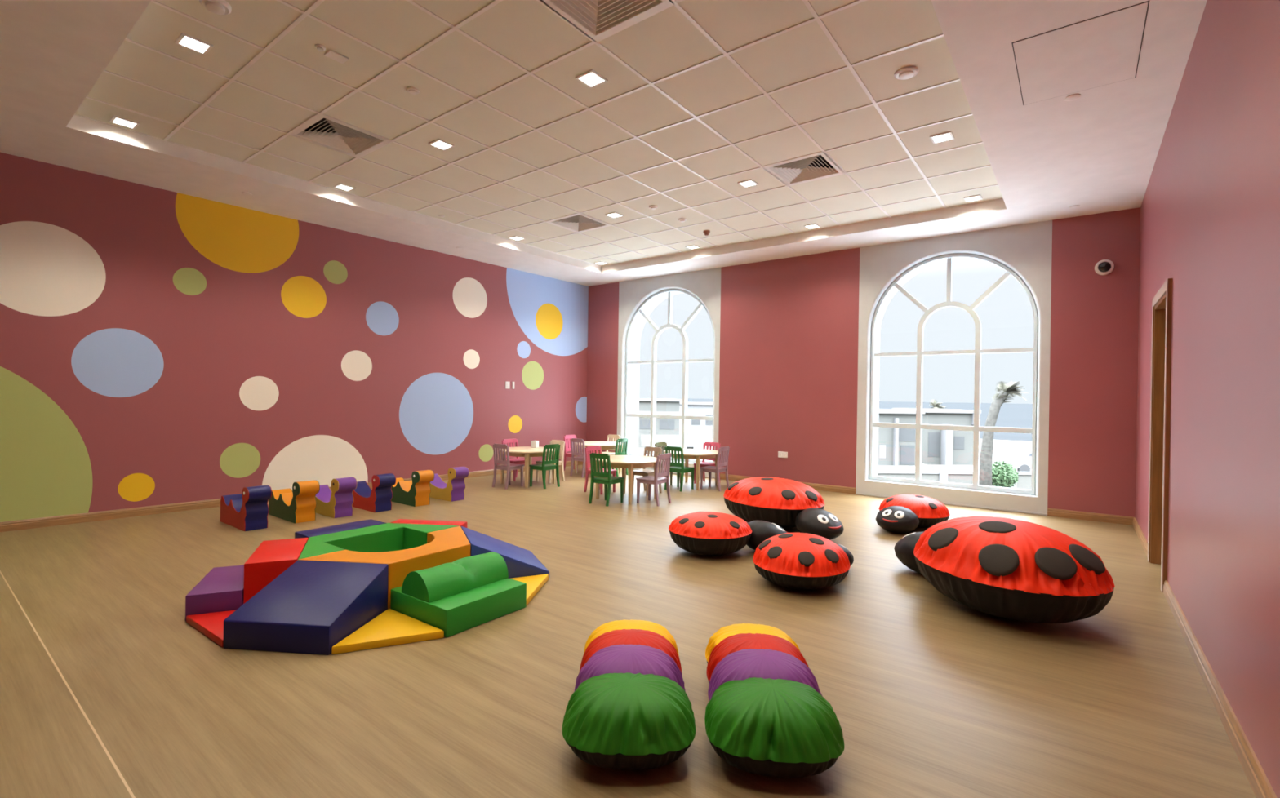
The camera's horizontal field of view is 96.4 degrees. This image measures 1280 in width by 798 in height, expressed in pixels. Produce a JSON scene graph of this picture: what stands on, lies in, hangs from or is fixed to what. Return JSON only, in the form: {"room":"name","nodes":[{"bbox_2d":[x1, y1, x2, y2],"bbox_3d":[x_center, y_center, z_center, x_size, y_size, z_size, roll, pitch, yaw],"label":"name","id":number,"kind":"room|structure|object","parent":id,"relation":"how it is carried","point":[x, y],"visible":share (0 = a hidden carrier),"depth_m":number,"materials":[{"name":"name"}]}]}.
{"room":"children's playroom","nodes":[
{"label":"children's playroom","id":0,"kind":"room"},
{"bbox_2d":[0,152,588,522],"bbox_3d":[-4.447,-0.494,6.870,0.150,3.408,10.722,1,0,39],"label":"wall","id":1,"kind":"structure","parent":0,"point":[158,346],"depth_m":6.53,"materials":[{"name":"paint"}]},
{"bbox_2d":[0,460,582,532],"bbox_3d":[-4.403,1.167,6.824,0.020,0.088,10.718,1,0,39],"label":"baseboard","id":2,"kind":"structure","parent":1,"relation":"attached to","point":[11,526],"depth_m":5.79,"materials":[{"name":"brown wood"}]},
{"bbox_2d":[75,0,1002,266],"bbox_3d":[-0.310,-2.253,5.429,5.864,0.001,6.535,1,0,37],"label":"ceiling tiles","id":3,"kind":"structure","parent":0,"point":[526,33],"depth_m":4.43,"materials":[{"name":"tile"}]},
{"bbox_2d":[109,115,139,128],"bbox_3d":[-4.292,-2.325,4.769,0.160,0.054,0.160,1,0,37],"label":"recessed light","id":4,"kind":"object","parent":3,"relation":"attached to","point":[117,120],"visible":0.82,"depth_m":4.78,"materials":[{"name":"white metal"}]},
{"bbox_2d":[114,118,134,125],"bbox_3d":[-4.292,-2.335,4.769,0.126,0.034,0.126,1,0,37],"label":"diffuser","id":5,"kind":"object","parent":4,"relation":"attached to","point":[122,122],"depth_m":4.78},
{"bbox_2d":[174,32,213,55],"bbox_3d":[-2.862,-2.301,3.676,0.160,0.054,0.160,1,0,37],"label":"recessed light","id":6,"kind":"object","parent":3,"relation":"attached to","point":[184,40],"visible":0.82,"depth_m":3.69,"materials":[{"name":"white metal"}]},
{"bbox_2d":[181,36,206,49],"bbox_3d":[-2.861,-2.311,3.676,0.126,0.034,0.126,1,0,37],"label":"diffuser","id":7,"kind":"object","parent":6,"relation":"attached to","point":[189,42],"depth_m":3.69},
{"bbox_2d":[199,0,231,14],"bbox_3d":[-2.441,-2.254,3.291,0.150,0.045,0.150,1,0,37],"label":"smoke detector","id":8,"kind":"object","parent":3,"relation":"attached to","point":[215,6],"visible":1,"depth_m":3.27,"materials":[{"name":"white plastic"}]},
{"bbox_2d":[324,49,348,63],"bbox_3d":[-2.009,-2.267,3.793,0.090,0.010,0.120,1,0,37],"label":"plate","id":9,"kind":"object","parent":3,"relation":"attached to","point":[331,54],"visible":1,"depth_m":3.78,"materials":[{"name":"white plastic"}]},
{"bbox_2d":[289,115,390,157],"bbox_3d":[-2.609,-2.349,4.994,0.600,0.140,0.600,1,0,37],"label":"air diffuser","id":10,"kind":"object","parent":3,"relation":"attached to","point":[323,131],"visible":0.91,"depth_m":5.02,"materials":[{"name":"white metal"}]},
{"bbox_2d":[333,182,355,191],"bbox_3d":[-3.199,-2.314,6.199,0.160,0.054,0.160,1,0,37],"label":"recessed light","id":11,"kind":"object","parent":3,"relation":"attached to","point":[341,186],"visible":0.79,"depth_m":6.21,"materials":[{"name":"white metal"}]},
{"bbox_2d":[428,138,454,151],"bbox_3d":[-1.769,-2.290,5.107,0.160,0.054,0.160,1,0,37],"label":"recessed light","id":12,"kind":"object","parent":3,"relation":"attached to","point":[439,144],"visible":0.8,"depth_m":5.12,"materials":[{"name":"white metal"}]},
{"bbox_2d":[434,141,448,147],"bbox_3d":[-1.769,-2.300,5.107,0.126,0.034,0.126,1,0,37],"label":"diffuser","id":13,"kind":"object","parent":12,"relation":"attached to","point":[437,144],"depth_m":5.13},
{"bbox_2d":[546,213,610,232],"bbox_3d":[-0.788,-2.330,7.378,0.600,0.140,0.600,1,0,37],"label":"air diffuser","id":14,"kind":"object","parent":3,"relation":"attached to","point":[578,223],"visible":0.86,"depth_m":7.39,"materials":[{"name":"white metal"}]},
{"bbox_2d":[575,69,607,88],"bbox_3d":[-0.339,-2.265,4.014,0.160,0.054,0.160,1,0,37],"label":"recessed light","id":15,"kind":"object","parent":3,"relation":"attached to","point":[591,78],"visible":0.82,"depth_m":4.03,"materials":[{"name":"white metal"}]},
{"bbox_2d":[582,72,600,84],"bbox_3d":[-0.339,-2.275,4.014,0.126,0.034,0.126,1,0,37],"label":"diffuser","id":16,"kind":"object","parent":15,"relation":"attached to","point":[587,77],"depth_m":4.03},
{"bbox_2d":[540,0,673,41],"bbox_3d":[-0.226,-2.308,3.173,0.600,0.140,0.600,1,0,37],"label":"air diffuser","id":17,"kind":"object","parent":3,"relation":"attached to","point":[598,19],"visible":1,"depth_m":3.32,"materials":[{"name":"white metal"}]},
{"bbox_2d":[737,178,758,187],"bbox_3d":[1.118,-2.250,5.921,0.160,0.054,0.160,1,0,37],"label":"recessed light","id":18,"kind":"object","parent":3,"relation":"attached to","point":[749,183],"visible":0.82,"depth_m":5.94,"materials":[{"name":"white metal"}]},
{"bbox_2d":[763,152,844,186],"bbox_3d":[1.596,-2.289,5.557,0.600,0.140,0.600,1,0,37],"label":"air diffuser","id":19,"kind":"object","parent":3,"relation":"attached to","point":[819,166],"visible":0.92,"depth_m":5.60,"materials":[{"name":"white metal"}]},
{"bbox_2d":[893,66,918,79],"bbox_3d":[1.807,-2.201,3.885,0.150,0.030,0.150,1,0,37],"label":"smoke detector","id":20,"kind":"object","parent":3,"relation":"attached to","point":[908,72],"visible":1,"depth_m":3.86,"materials":[{"name":"white plastic"}]},
{"bbox_2d":[929,131,954,144],"bbox_3d":[2.548,-2.226,4.828,0.160,0.054,0.160,1,0,37],"label":"recessed light","id":21,"kind":"object","parent":3,"relation":"attached to","point":[946,136],"visible":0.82,"depth_m":4.85,"materials":[{"name":"white metal"}]},
{"bbox_2d":[933,133,951,140],"bbox_3d":[2.548,-2.236,4.828,0.126,0.034,0.126,1,0,37],"label":"diffuser","id":22,"kind":"object","parent":21,"relation":"attached to","point":[940,136],"depth_m":4.85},
{"bbox_2d":[963,194,982,202],"bbox_3d":[3.641,-2.215,6.259,0.160,0.054,0.160,1,0,37],"label":"recessed light","id":23,"kind":"object","parent":3,"relation":"attached to","point":[975,197],"visible":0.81,"depth_m":6.28,"materials":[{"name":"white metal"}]},
{"bbox_2d":[0,0,1207,286],"bbox_3d":[-1.295,-2.213,4.425,8.708,0.140,10.833,1,0,37],"label":"ceiling","id":24,"kind":"structure","parent":0,"point":[1096,152],"depth_m":4.78,"materials":[{"name":"paint"}]},
{"bbox_2d":[74,0,1003,266],"bbox_3d":[-0.310,-2.250,5.429,5.864,0.007,6.535,1,0,37],"label":"grid","id":25,"kind":"structure","parent":24,"relation":"attached to","point":[307,13],"depth_m":4.58,"materials":[{"name":"metal"}]},
{"bbox_2d":[1011,0,1149,105],"bbox_3d":[2.689,-2.080,3.525,0.606,0.003,0.886,1,0,37],"label":"access hatch","id":26,"kind":"object","parent":24,"relation":"attached to","point":[1103,50],"visible":1,"depth_m":3.46,"materials":[{"name":"paint"}]},
{"bbox_2d":[0,464,1256,797],"bbox_3d":[-0.826,1.333,4.040,9.998,0.120,10.833,1,0,37],"label":"floor","id":27,"kind":"structure","parent":0,"point":[107,689],"depth_m":2.65,"materials":[{"name":"wood"}]},
{"bbox_2d":[186,609,236,647],"bbox_3d":[-2.186,1.235,3.224,0.526,0.042,0.464,1,0,37],"label":"foam mat","id":28,"kind":"object","parent":27,"relation":"on","point":[211,625],"visible":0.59,"depth_m":3.11,"materials":[{"name":"red plastic"}]},
{"bbox_2d":[185,564,244,622],"bbox_3d":[-2.541,1.175,3.520,0.268,0.150,0.571,1,0,-24],"label":"step","id":29,"kind":"structure","parent":27,"relation":"on","point":[221,589],"depth_m":3.30,"materials":[{"name":"purple plastic"}]},
{"bbox_2d":[220,484,271,531],"bbox_3d":[-3.826,1.020,5.551,0.738,0.408,0.206,1,0,37],"label":"seat","id":30,"kind":"object","parent":27,"relation":"on","point":[246,511],"visible":1,"depth_m":5.39,"materials":[{"name":"blue plastic"}]},
{"bbox_2d":[243,537,308,604],"bbox_3d":[-2.291,1.103,3.631,0.268,0.300,0.571,1,0,-24],"label":"step","id":31,"kind":"structure","parent":27,"relation":"on","point":[271,558],"depth_m":3.39,"materials":[{"name":"red plastic"}]},
{"bbox_2d":[268,480,319,523],"bbox_3d":[-3.570,1.023,5.903,0.738,0.408,0.206,1,0,37],"label":"seat","id":32,"kind":"object","parent":27,"relation":"on","point":[298,504],"visible":0.98,"depth_m":5.75,"materials":[{"name":"orange plastic"}]},
{"bbox_2d":[222,560,388,655],"bbox_3d":[-1.788,1.113,3.122,0.571,0.298,0.541,1,0,6],"label":"wedge","id":33,"kind":"object","parent":27,"relation":"on","point":[311,606],"visible":0.89,"depth_m":3.00,"materials":[{"name":"blue plastic"}]},
{"bbox_2d":[315,477,357,518],"bbox_3d":[-3.322,1.025,6.161,0.738,0.408,0.206,1,0,37],"label":"seat","id":34,"kind":"object","parent":27,"relation":"on","point":[338,502],"visible":0.91,"depth_m":5.99,"materials":[{"name":"plastic"}]},
{"bbox_2d":[294,519,385,538],"bbox_3d":[-2.210,1.102,4.255,0.245,0.300,0.576,1,0,37],"label":"step","id":35,"kind":"structure","parent":27,"relation":"on","point":[361,524],"depth_m":4.21,"materials":[{"name":"blue plastic"}]},
{"bbox_2d":[352,473,395,512],"bbox_3d":[-3.047,1.028,6.473,0.738,0.408,0.206,1,0,37],"label":"seat","id":36,"kind":"object","parent":27,"relation":"on","point":[378,500],"visible":0.95,"depth_m":6.31,"materials":[{"name":"blue plastic"}]},
{"bbox_2d":[297,523,459,559],"bbox_3d":[-1.905,1.107,4.041,0.520,0.300,1.148,1,0,37],"label":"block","id":37,"kind":"object","parent":27,"relation":"on","point":[387,537],"visible":0.48,"depth_m":4.13,"materials":[{"name":"green plastic"}]},
{"bbox_2d":[299,526,471,608],"bbox_3d":[-1.513,1.114,3.742,0.520,0.300,1.149,1,0,37],"label":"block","id":38,"kind":"object","parent":27,"relation":"on","point":[448,545],"visible":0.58,"depth_m":3.57,"materials":[{"name":"orange plastic"}]},
{"bbox_2d":[331,608,444,654],"bbox_3d":[-1.393,1.247,3.024,0.526,0.042,0.464,1,0,37],"label":"foam mat","id":39,"kind":"object","parent":27,"relation":"on","point":[391,627],"visible":1,"depth_m":3.01,"materials":[{"name":"yellow plastic"}]},
{"bbox_2d":[391,470,434,506],"bbox_3d":[-2.749,1.032,6.824,0.738,0.408,0.206,1,0,37],"label":"seat","id":40,"kind":"object","parent":27,"relation":"on","point":[415,492],"visible":0.95,"depth_m":6.66,"materials":[{"name":"orange plastic"}]},
{"bbox_2d":[390,519,467,528],"bbox_3d":[-1.650,1.110,4.465,0.571,0.300,0.146,1,0,6],"label":"step","id":41,"kind":"structure","parent":27,"relation":"on","point":[460,524],"depth_m":4.46,"materials":[{"name":"red plastic"}]},
{"bbox_2d":[429,466,469,502],"bbox_3d":[-2.449,1.035,7.173,0.738,0.408,0.206,1,0,37],"label":"seat","id":42,"kind":"object","parent":27,"relation":"on","point":[454,491],"visible":0.94,"depth_m":7.01,"materials":[{"name":"plastic"}]},
{"bbox_2d":[390,551,526,637],"bbox_3d":[-1.080,1.123,3.437,0.545,0.297,0.571,1,0,36],"label":"block","id":43,"kind":"object","parent":27,"relation":"on","point":[460,595],"visible":1,"depth_m":3.28,"materials":[{"name":"green plastic"}]},
{"bbox_2d":[461,526,549,578],"bbox_3d":[-1.002,1.121,4.208,0.541,0.297,0.571,1,0,-24],"label":"wedge","id":44,"kind":"object","parent":27,"relation":"on","point":[520,562],"visible":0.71,"depth_m":4.03,"materials":[{"name":"blue plastic"}]},
{"bbox_2d":[492,443,524,488],"bbox_3d":[-1.868,0.936,8.117,0.290,0.615,0.346,1,0,35],"label":"chair","id":45,"kind":"object","parent":27,"relation":"on","point":[497,448],"visible":1,"depth_m":8.03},
{"bbox_2d":[502,439,524,481],"bbox_3d":[-1.921,0.933,8.836,0.346,0.615,0.290,1,0,40],"label":"chair","id":46,"kind":"object","parent":27,"relation":"on","point":[517,461],"visible":0.49,"depth_m":8.86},
{"bbox_2d":[500,446,555,488],"bbox_3d":[-1.640,0.990,8.418,0.860,0.512,0.860,1,0,37],"label":"table","id":47,"kind":"object","parent":27,"relation":"on","point":[527,452],"visible":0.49,"depth_m":8.15,"materials":[{"name":"brown wood"}]},
{"bbox_2d":[510,573,548,605],"bbox_3d":[-0.777,1.253,3.855,0.526,0.042,0.464,1,0,37],"label":"foam mat","id":48,"kind":"object","parent":27,"relation":"on","point":[534,583],"visible":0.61,"depth_m":3.85,"materials":[{"name":"yellow plastic"}]},
{"bbox_2d":[528,444,559,488],"bbox_3d":[-1.359,0.944,8.178,0.346,0.615,0.290,1,0,39],"label":"chair","id":49,"kind":"object","parent":27,"relation":"on","point":[545,465],"visible":1,"depth_m":8.10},
{"bbox_2d":[535,440,564,483],"bbox_3d":[-1.356,0.942,8.690,0.290,0.615,0.346,1,0,35],"label":"chair","id":50,"kind":"object","parent":27,"relation":"on","point":[562,443],"visible":0.51,"depth_m":8.71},
{"bbox_2d":[563,435,586,472],"bbox_3d":[-1.116,0.941,9.956,0.346,0.615,0.290,1,0,37],"label":"chair","id":51,"kind":"object","parent":27,"relation":"on","point":[569,437],"visible":0.54,"depth_m":9.95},
{"bbox_2d":[569,438,593,477],"bbox_3d":[-0.920,0.946,9.344,0.290,0.615,0.346,1,0,40],"label":"chair","id":52,"kind":"object","parent":27,"relation":"on","point":[580,456],"visible":0.88,"depth_m":9.23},
{"bbox_2d":[574,441,622,473],"bbox_3d":[-0.703,1.000,9.678,0.860,0.512,0.860,1,0,37],"label":"table","id":53,"kind":"object","parent":27,"relation":"on","point":[604,445],"visible":0.52,"depth_m":9.56,"materials":[{"name":"brown wood"}]},
{"bbox_2d":[583,445,616,494],"bbox_3d":[-0.539,0.957,7.780,0.346,0.615,0.290,1,0,40],"label":"chair","id":54,"kind":"object","parent":27,"relation":"on","point":[588,450],"visible":0.56,"depth_m":7.77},
{"bbox_2d":[588,453,624,506],"bbox_3d":[-0.404,0.962,6.986,0.290,0.615,0.346,1,0,35],"label":"chair","id":55,"kind":"object","parent":27,"relation":"on","point":[605,478],"visible":1,"depth_m":6.89,"materials":[{"name":"wood"}]},
{"bbox_2d":[601,434,620,469],"bbox_3d":[-0.561,0.949,10.159,0.290,0.615,0.346,1,0,37],"label":"chair","id":56,"kind":"object","parent":27,"relation":"on","point":[610,436],"visible":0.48,"depth_m":10.26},
{"bbox_2d":[602,438,628,476],"bbox_3d":[-0.409,0.953,9.505,0.346,0.615,0.290,1,0,36],"label":"chair","id":57,"kind":"object","parent":27,"relation":"on","point":[624,442],"visible":0.55,"depth_m":9.40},
{"bbox_2d":[595,455,659,504],"bbox_3d":[-0.166,1.016,7.317,0.860,0.512,0.860,1,0,37],"label":"table","id":58,"kind":"object","parent":27,"relation":"on","point":[624,462],"visible":0.59,"depth_m":7.07,"materials":[{"name":"brown wood"}]},
{"bbox_2d":[561,619,695,770],"bbox_3d":[-0.040,1.147,2.374,0.480,0.287,0.965,1,0,0],"label":"cushion","id":59,"kind":"object","parent":27,"relation":"on","point":[629,707],"visible":1,"depth_m":2.01,"materials":[{"name":"green fabric"}]},
{"bbox_2d":[632,446,662,495],"bbox_3d":[0.090,0.966,7.749,0.290,0.615,0.346,1,0,37],"label":"chair","id":60,"kind":"object","parent":27,"relation":"on","point":[644,473],"visible":0.57,"depth_m":7.77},
{"bbox_2d":[635,453,671,506],"bbox_3d":[0.171,0.970,7.036,0.346,0.615,0.290,1,0,35],"label":"chair","id":61,"kind":"object","parent":27,"relation":"on","point":[657,479],"visible":1,"depth_m":6.97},
{"bbox_2d":[654,441,680,485],"bbox_3d":[0.427,0.968,8.665,0.346,0.615,0.290,1,0,37],"label":"chair","id":62,"kind":"object","parent":27,"relation":"on","point":[660,444],"visible":0.26,"depth_m":8.67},
{"bbox_2d":[664,445,694,492],"bbox_3d":[0.563,0.972,8.122,0.290,0.615,0.346,1,0,39],"label":"chair","id":63,"kind":"object","parent":27,"relation":"on","point":[677,468],"visible":0.83,"depth_m":8.01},
{"bbox_2d":[662,448,720,490],"bbox_3d":[0.768,1.025,8.441,0.860,0.512,0.860,1,0,37],"label":"table","id":64,"kind":"object","parent":27,"relation":"on","point":[698,455],"visible":0.63,"depth_m":8.16,"materials":[{"name":"brown wood"}]},
{"bbox_2d":[693,441,720,483],"bbox_3d":[1.026,0.977,8.745,0.290,0.615,0.346,1,0,36],"label":"chair","id":65,"kind":"object","parent":27,"relation":"on","point":[703,464],"visible":0.53,"depth_m":8.81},
{"bbox_2d":[700,446,729,491],"bbox_3d":[1.071,0.979,8.198,0.346,0.615,0.290,1,0,36],"label":"chair","id":66,"kind":"object","parent":27,"relation":"on","point":[719,468],"visible":0.93,"depth_m":8.13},
{"bbox_2d":[668,511,787,555],"bbox_3d":[0.763,1.130,4.838,1.050,0.329,0.658,1,0,-8],"label":"cushion","id":67,"kind":"object","parent":27,"relation":"on","point":[700,533],"visible":0.96,"depth_m":4.61,"materials":[{"name":"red fabric"}]},
{"bbox_2d":[704,623,844,777],"bbox_3d":[0.500,1.155,2.348,0.480,0.287,0.965,1,0,5],"label":"cushion","id":68,"kind":"object","parent":27,"relation":"on","point":[767,713],"visible":1,"depth_m":1.99,"materials":[{"name":"green fabric"}]},
{"bbox_2d":[723,476,844,540],"bbox_3d":[1.448,1.061,5.776,0.948,0.480,1.487,1,0,-25],"label":"cushion","id":69,"kind":"object","parent":27,"relation":"on","point":[784,503],"visible":0.93,"depth_m":5.50,"materials":[{"name":"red fabric"}]},
{"bbox_2d":[728,482,738,490],"bbox_3d":[0.982,0.916,6.002,0.126,0.090,0.133,1,0,-25],"label":"spot","id":70,"kind":"object","parent":69,"relation":"attached to","point":[732,486],"depth_m":5.95,"materials":[{"name":"fabric"}]},
{"bbox_2d":[748,486,761,496],"bbox_3d":[1.137,0.913,5.641,0.126,0.086,0.134,1,0,-25],"label":"spot","id":71,"kind":"object","parent":69,"relation":"attached to","point":[753,491],"depth_m":5.62,"materials":[{"name":"fabric"}]},
{"bbox_2d":[781,489,795,500],"bbox_3d":[1.425,0.922,5.500,0.134,0.083,0.128,1,0,-25],"label":"spot","id":72,"kind":"object","parent":69,"relation":"attached to","point":[786,495],"depth_m":5.47,"materials":[{"name":"fabric"}]},
{"bbox_2d":[804,490,817,502],"bbox_3d":[1.660,0.942,5.561,0.134,0.093,0.122,1,0,-25],"label":"spot","id":73,"kind":"object","parent":69,"relation":"attached to","point":[811,496],"depth_m":5.53,"materials":[{"name":"fabric"}]},
{"bbox_2d":[752,533,853,590],"bbox_3d":[1.236,1.132,4.142,0.982,0.341,0.647,1,0,-45],"label":"cushion","id":74,"kind":"object","parent":27,"relation":"on","point":[796,561],"visible":1,"depth_m":3.81,"materials":[{"name":"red fabric"}]},
{"bbox_2d":[758,539,771,550],"bbox_3d":[0.885,1.033,4.043,0.105,0.077,0.104,1,0,-45],"label":"spot","id":75,"kind":"object","parent":74,"relation":"attached to","point":[766,544],"depth_m":4.01,"materials":[{"name":"fabric"}]},
{"bbox_2d":[767,546,782,559],"bbox_3d":[0.917,1.043,3.878,0.096,0.081,0.106,1,0,-45],"label":"spot","id":76,"kind":"object","parent":74,"relation":"attached to","point":[773,552],"depth_m":3.86,"materials":[{"name":"fabric"}]},
{"bbox_2d":[798,551,814,567],"bbox_3d":[1.094,1.054,3.770,0.101,0.085,0.103,1,0,-45],"label":"spot","id":77,"kind":"object","parent":74,"relation":"attached to","point":[806,558],"depth_m":3.75,"materials":[{"name":"fabric"}]},
{"bbox_2d":[808,537,824,545],"bbox_3d":[1.213,0.987,3.941,0.105,0.046,0.107,1,0,-45],"label":"spot","id":78,"kind":"object","parent":74,"relation":"attached to","point":[815,541],"depth_m":3.92,"materials":[{"name":"fabric"}]},
{"bbox_2d":[824,549,839,563],"bbox_3d":[1.275,1.053,3.825,0.106,0.085,0.094,1,0,-45],"label":"spot","id":79,"kind":"object","parent":74,"relation":"attached to","point":[831,556],"depth_m":3.81,"materials":[{"name":"fabric"}]},
{"bbox_2d":[875,494,950,533],"bbox_3d":[2.748,1.160,5.867,0.667,0.319,0.996,1,0,44],"label":"cushion","id":80,"kind":"object","parent":27,"relation":"on","point":[900,513],"visible":0.98,"depth_m":5.67,"materials":[{"name":"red fabric"}]},
{"bbox_2d":[893,515,1115,623],"bbox_3d":[2.263,1.041,3.820,0.988,0.559,1.554,1,0,-10],"label":"cushion","id":81,"kind":"object","parent":27,"relation":"on","point":[1002,567],"visible":1,"depth_m":3.25,"materials":[{"name":"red fabric"}]},
{"bbox_2d":[928,528,958,551],"bbox_3d":[1.917,0.885,3.611,0.167,0.140,0.197,1,0,-10],"label":"spot","id":82,"kind":"object","parent":81,"relation":"attached to","point":[944,539],"depth_m":3.58,"materials":[{"name":"fabric"}]},
{"bbox_2d":[978,520,1016,533],"bbox_3d":[2.184,0.789,3.499,0.197,0.056,0.197,1,0,-10],"label":"spot","id":83,"kind":"object","parent":81,"relation":"attached to","point":[985,526],"depth_m":3.48,"materials":[{"name":"fabric"}]},
{"bbox_2d":[978,544,1019,576],"bbox_3d":[2.042,0.916,3.258,0.196,0.155,0.153,1,0,44],"label":"spot","id":84,"kind":"object","parent":81,"relation":"attached to","point":[994,560],"depth_m":3.24,"materials":[{"name":"fabric"}]},
{"bbox_2d":[1034,547,1077,580],"bbox_3d":[2.286,0.905,3.155,0.197,0.141,0.168,1,0,-10],"label":"spot","id":85,"kind":"object","parent":81,"relation":"attached to","point":[1050,563],"depth_m":3.14,"materials":[{"name":"fabric"}]},
{"bbox_2d":[1068,544,1105,574],"bbox_3d":[2.507,0.900,3.218,0.195,0.136,0.175,1,0,-10],"label":"spot","id":86,"kind":"object","parent":81,"relation":"attached to","point":[1087,563],"depth_m":3.17,"materials":[{"name":"fabric"}]},
{"bbox_2d":[586,207,1140,517],"bbox_3d":[2.267,-0.402,8.783,8.089,3.408,0.480,1,0,37],"label":"wall","id":87,"kind":"structure","parent":0,"point":[793,335],"depth_m":7.92,"materials":[{"name":"paint"}]},
{"bbox_2d":[624,288,715,462],"bbox_3d":[0.508,-0.421,9.970,1.880,2.963,0.080,1,0,37],"label":"window","id":88,"kind":"structure","parent":87,"relation":"in","point":[684,417],"depth_m":10.01,"materials":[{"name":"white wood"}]},
{"bbox_2d":[720,473,856,494],"bbox_3d":[2.116,1.257,8.571,2.174,0.088,0.020,1,0,37],"label":"baseboard","id":89,"kind":"structure","parent":87,"relation":"attached to","point":[731,477],"depth_m":8.19,"materials":[{"name":"brown wood"}]},
{"bbox_2d":[855,493,1047,515],"bbox_3d":[3.840,1.319,7.259,2.160,0.022,0.012,1,0,37],"label":"trim","id":90,"kind":"structure","parent":87,"relation":"attached to","point":[877,495],"depth_m":7.00,"materials":[{"name":"white paint"}]},
{"bbox_2d":[869,253,1037,495],"bbox_3d":[3.948,-0.362,7.341,1.880,2.963,0.080,1,0,37],"label":"window","id":91,"kind":"structure","parent":87,"relation":"in","point":[977,352],"depth_m":7.29,"materials":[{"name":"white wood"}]},
{"bbox_2d":[1047,507,1133,525],"bbox_3d":[5.000,1.306,6.367,0.766,0.088,0.020,1,0,37],"label":"baseboard","id":92,"kind":"structure","parent":87,"relation":"attached to","point":[1124,520],"depth_m":6.36,"materials":[{"name":"brown wood"}]},
{"bbox_2d":[1094,259,1114,275],"bbox_3d":[5.092,-1.448,6.278,0.170,0.170,0.084,1,0,37],"label":"dome camera","id":93,"kind":"object","parent":87,"relation":"attached to","point":[1104,267],"visible":1,"depth_m":6.27,"materials":[{"name":"white plastic"}]},
{"bbox_2d":[1135,0,1279,797],"bbox_3d":[2.193,-0.380,1.860,0.200,3.408,10.813,1,0,37],"label":"wall","id":94,"kind":"structure","parent":0,"point":[1210,208],"depth_m":2.48,"materials":[{"name":"paint"}]},
{"bbox_2d":[1133,517,1147,558],"bbox_3d":[4.773,1.306,5.456,0.020,0.088,1.743,1,0,37],"label":"baseboard","id":95,"kind":"structure","parent":94,"relation":"attached to","point":[1143,540],"depth_m":5.38,"materials":[{"name":"brown wood"}]},
{"bbox_2d":[1147,278,1172,592],"bbox_3d":[4.027,0.258,4.296,0.226,2.170,1.020,1,0,37],"label":"door","id":96,"kind":"structure","parent":94,"relation":"in","point":[1162,303],"depth_m":4.66,"materials":[{"name":"brown wood"}]},
{"bbox_2d":[1163,580,1277,797],"bbox_3d":[1.212,1.270,0.794,0.020,0.088,7.950,1,0,37],"label":"baseboard","id":97,"kind":"structure","parent":94,"relation":"attached to","point":[1258,780],"depth_m":2.33,"materials":[{"name":"brown wood"}]},
{"label":"outside","id":98,"kind":"structure","parent":0,"visible":0},
{"bbox_2d":[638,434,1031,469],"bbox_3d":[11.686,5.428,56.596,230.000,0.300,85.800,1,0,37],"label":"ground","id":99,"kind":"structure","parent":98,"point":[1000,446],"depth_m":68.85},
{"bbox_2d":[638,398,682,448],"bbox_3d":[1.539,2.522,66.009,5.664,5.150,12.500,1,0,0],"label":"house","id":100,"kind":"structure","parent":99,"relation":"on","point":[664,406],"depth_m":60.01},
{"bbox_2d":[641,435,698,454],"bbox_3d":[1.749,3.874,37.013,3.350,2.650,6.500,1,0,0],"label":"house","id":101,"kind":"structure","parent":99,"relation":"on","point":[671,440],"depth_m":34.94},
{"bbox_2d":[679,402,712,438],"bbox_3d":[8.133,2.817,81.010,5.110,4.650,12.500,1,0,0],"label":"house","id":102,"kind":"structure","parent":99,"relation":"on","point":[696,428],"depth_m":75.01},
{"bbox_2d":[877,408,931,471],"bbox_3d":[18.651,3.122,43.835,5.210,4.600,6.850,1,0,0],"label":"house","id":103,"kind":"structure","parent":99,"relation":"on","point":[896,446],"depth_m":43.00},
{"bbox_2d":[892,408,981,465],"bbox_3d":[26.136,3.208,50.735,4.577,4.600,7.050,1,0,0],"label":"house","id":104,"kind":"structure","parent":99,"relation":"on","point":[943,447],"depth_m":48.01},
{"bbox_2d":[877,466,1031,489],"bbox_3d":[11.218,4.482,31.165,25.324,1.750,0.500,1,0,-2],"label":"wall","id":105,"kind":"structure","parent":99,"relation":"on","point":[940,473],"depth_m":31.21,"materials":[{"name":"concrete"}]},
{"bbox_2d":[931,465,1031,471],"bbox_3d":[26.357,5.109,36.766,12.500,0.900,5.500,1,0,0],"label":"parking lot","id":106,"kind":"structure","parent":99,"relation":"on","point":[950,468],"depth_m":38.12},
{"bbox_2d":[993,447,1031,471],"bbox_3d":[24.627,3.864,35.512,4.397,1.549,1.800,1,0,0],"label":"car","id":107,"kind":"object","parent":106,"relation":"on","point":[1020,459],"visible":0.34,"depth_m":34.70,"materials":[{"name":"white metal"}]},
{"bbox_2d":[978,381,1026,486],"bbox_3d":[16.536,2.324,26.032,1.897,6.256,1.648,1,0,37],"label":"palm tree","id":108,"kind":"object","parent":99,"relation":"on","point":[987,445],"visible":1,"depth_m":25.82,"materials":[{"name":"plant"}]},
{"bbox_2d":[991,460,1018,488],"bbox_3d":[18.275,4.295,29.014,1.559,2.374,1.637,1,0,37],"label":"shrub","id":109,"kind":"object","parent":99,"relation":"on","point":[1002,476],"visible":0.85,"depth_m":28.61,"materials":[{"name":"green plant"}]},
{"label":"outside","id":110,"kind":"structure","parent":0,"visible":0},
{"bbox_2d":[664,398,1032,441],"bbox_3d":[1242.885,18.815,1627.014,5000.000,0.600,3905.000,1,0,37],"label":"sea","id":111,"kind":"structure","parent":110,"point":[1010,415],"depth_m":354.54,"materials":[{"name":"liquid"}]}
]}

